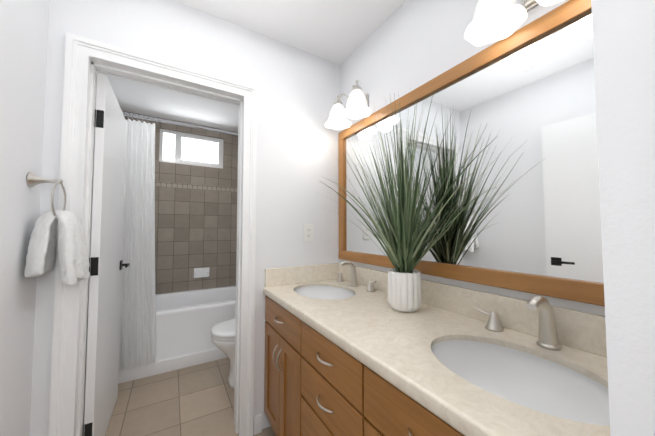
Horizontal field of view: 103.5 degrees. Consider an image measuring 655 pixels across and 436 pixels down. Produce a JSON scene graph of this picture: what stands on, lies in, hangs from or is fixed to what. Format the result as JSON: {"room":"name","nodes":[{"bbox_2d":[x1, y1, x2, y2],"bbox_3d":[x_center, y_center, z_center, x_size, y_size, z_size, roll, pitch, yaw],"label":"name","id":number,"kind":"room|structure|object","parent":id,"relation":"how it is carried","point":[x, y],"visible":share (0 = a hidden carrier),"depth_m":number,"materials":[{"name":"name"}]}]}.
{"room":"bathroom","nodes":[
{"label":"bathroom","id":0,"kind":"room"},
{"bbox_2d":[0,0,97,435],"bbox_3d":[-1.357,0.037,1.197,0.120,2.440,3.540,1,-3,-31],"label":"wall","id":1,"kind":"structure","parent":0,"point":[24,25],"depth_m":0.95,"materials":[{"name":"white paint"}]},
{"bbox_2d":[24,172,89,284],"bbox_3d":[-1.099,0.045,1.056,0.174,0.450,0.187,1,-3,-31],"label":"towel","id":2,"kind":"object","parent":1,"relation":"attached to","point":[73,259],"visible":1,"depth_m":1.02,"materials":[{"name":"white fabric"}]},
{"bbox_2d":[122,111,237,135],"bbox_3d":[-1.089,-0.814,2.388,1.527,0.062,0.052,1,-3,-31],"label":"curtain rod","id":3,"kind":"object","parent":1,"relation":"attached to","point":[143,117],"visible":0.65,"depth_m":2.24,"materials":[{"name":"silver metal"}]},
{"bbox_2d":[119,118,156,369],"bbox_3d":[-1.561,0.188,2.048,0.390,1.960,0.064,1,-3,-31],"label":"shower curtain","id":4,"kind":"object","parent":3,"relation":"hanging from","point":[137,344],"visible":0.65,"depth_m":2.07,"materials":[{"name":"white fabric"}]},
{"bbox_2d":[84,357,275,435],"bbox_3d":[-0.337,1.265,0.768,2.150,0.050,5.300,1,-3,-31],"label":"floor","id":5,"kind":"structure","parent":0,"point":[196,400],"depth_m":1.76,"materials":[{"name":"tile"}]},
{"bbox_2d":[118,286,235,383],"bbox_3d":[-1.302,1.069,2.664,1.523,0.500,0.765,1,-3,-31],"label":"tub","id":6,"kind":"object","parent":5,"relation":"on","point":[186,321],"visible":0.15,"depth_m":2.31,"materials":[{"name":"white ceramic"}]},
{"bbox_2d":[211,318,234,388],"bbox_3d":[-0.543,0.905,2.152,0.786,0.785,0.430,1,-3,-31],"label":"toilet","id":7,"kind":"object","parent":5,"relation":"on","point":[223,335],"visible":0.25,"depth_m":1.93,"materials":[{"name":"white ceramic"}]},
{"bbox_2d":[263,263,609,435],"bbox_3d":[0.221,0.772,1.075,0.593,0.960,1.479,1,-3,-31],"label":"bathroom vanity","id":8,"kind":"object","parent":5,"relation":"on","point":[344,358],"visible":0.96,"depth_m":0.84,"materials":[{"name":"beige stone"}]},
{"bbox_2d":[334,261,375,291],"bbox_3d":[0.133,0.344,1.601,0.141,0.159,0.432,1,-3,-31],"label":"faucet","id":9,"kind":"object","parent":8,"relation":"on","point":[354,283],"visible":1,"depth_m":1.60,"materials":[{"name":"silver metal"}]},
{"bbox_2d":[320,85,509,311],"bbox_3d":[0.187,-0.087,1.082,0.609,0.976,0.852,1,-3,-31],"label":"plant","id":10,"kind":"object","parent":8,"relation":"on","point":[405,239],"visible":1,"depth_m":1.10,"materials":[{"name":"green plant"}]},
{"bbox_2d":[474,296,561,350],"bbox_3d":[0.636,0.309,0.766,0.141,0.159,0.432,1,-3,-31],"label":"faucet","id":11,"kind":"object","parent":8,"relation":"on","point":[548,339],"visible":0.75,"depth_m":0.77,"materials":[{"name":"silver metal"}]},
{"bbox_2d":[123,111,237,293],"bbox_3d":[-1.526,0.116,3.090,1.785,2.440,0.120,1,-3,-31],"label":"wall","id":12,"kind":"structure","parent":0,"point":[195,216],"depth_m":3.01,"materials":[{"name":"tile"}]},
{"bbox_2d":[159,129,222,168],"bbox_3d":[-1.603,-0.805,3.076,0.670,0.380,0.062,1,-3,-31],"label":"window unit","id":13,"kind":"structure","parent":12,"relation":"in","point":[186,148],"depth_m":3.06,"materials":[{"name":"white plastic"}]},
{"bbox_2d":[194,267,208,277],"bbox_3d":[-1.461,0.638,3.003,0.164,0.110,0.055,1,-3,-31],"label":"soap dish","id":14,"kind":"object","parent":12,"relation":"attached to","point":[200,272],"visible":1,"depth_m":3.00,"materials":[{"name":"white ceramic"}]},
{"bbox_2d":[29,0,339,435],"bbox_3d":[-0.649,0.050,1.518,1.665,2.440,0.120,1,-3,-31],"label":"wall","id":15,"kind":"structure","parent":0,"point":[298,91],"depth_m":1.58,"materials":[{"name":"white paint"}]},
{"bbox_2d":[82,73,129,435],"bbox_3d":[-1.336,0.269,1.580,0.139,1.992,0.702,1,-3,-31],"label":"door","id":16,"kind":"structure","parent":15,"relation":"in","point":[106,265],"depth_m":1.40,"materials":[{"name":"white wood"}]},
{"bbox_2d":[48,32,256,435],"bbox_3d":[-0.840,0.224,1.396,0.855,2.082,0.164,1,-3,-31],"label":"door frame","id":17,"kind":"structure","parent":15,"relation":"attached to","point":[87,60],"depth_m":1.24,"materials":[{"name":"white wood"}]},
{"bbox_2d":[254,414,261,420],"bbox_3d":[-0.270,1.234,1.774,0.671,0.095,0.013,1,-3,-31],"label":"baseboard","id":18,"kind":"structure","parent":15,"relation":"attached to","point":[259,416],"depth_m":1.53,"materials":[{"name":"white"}]},
{"bbox_2d":[304,224,312,240],"bbox_3d":[-0.129,0.100,1.754,0.072,0.116,0.010,1,-3,-31],"label":"electrical outlet plate","id":19,"kind":"object","parent":15,"relation":"attached to","point":[308,232],"visible":1,"depth_m":1.75,"materials":[{"name":"white plastic"}]},
{"bbox_2d":[107,0,406,131],"bbox_3d":[-0.337,-1.223,0.873,2.150,0.050,5.300,1,-3,-31],"label":"ceiling","id":20,"kind":"structure","parent":0,"point":[339,32],"depth_m":1.61,"materials":[{"name":"white paint"}]},
{"bbox_2d":[340,0,604,315],"bbox_3d":[0.533,0.040,1.285,0.120,2.440,1.740,1,-3,-31],"label":"wall","id":21,"kind":"structure","parent":0,"point":[404,46],"depth_m":1.33,"materials":[{"name":"white paint"}]},
{"bbox_2d":[325,80,371,129],"bbox_3d":[0.136,-0.726,1.648,0.215,0.203,0.381,1,-3,-31],"label":"sconce","id":22,"kind":"object","parent":21,"relation":"attached to","point":[357,107],"visible":0.98,"depth_m":1.62,"materials":[{"name":"white glass"}]},
{"bbox_2d":[338,0,604,306],"bbox_3d":[0.466,-0.192,1.263,0.024,0.922,1.461,1,-3,-31],"label":"mirror","id":23,"kind":"object","parent":21,"relation":"attached to","point":[531,223],"visible":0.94,"depth_m":0.94,"materials":[{"name":"brown wood"}]},
{"bbox_2d":[464,0,562,45],"bbox_3d":[0.640,-0.761,0.813,0.215,0.203,0.381,1,-3,-31],"label":"sconce","id":24,"kind":"object","parent":21,"relation":"attached to","point":[494,20],"visible":1,"depth_m":0.91,"materials":[{"name":"white glass"}]},
{"bbox_2d":[591,0,654,435],"bbox_3d":[0.103,-0.010,0.091,2.090,2.440,0.135,1,-3,-31],"label":"wall","id":25,"kind":"structure","parent":0,"point":[624,48],"depth_m":0.28,"materials":[{"name":"white paint"}]}
]}

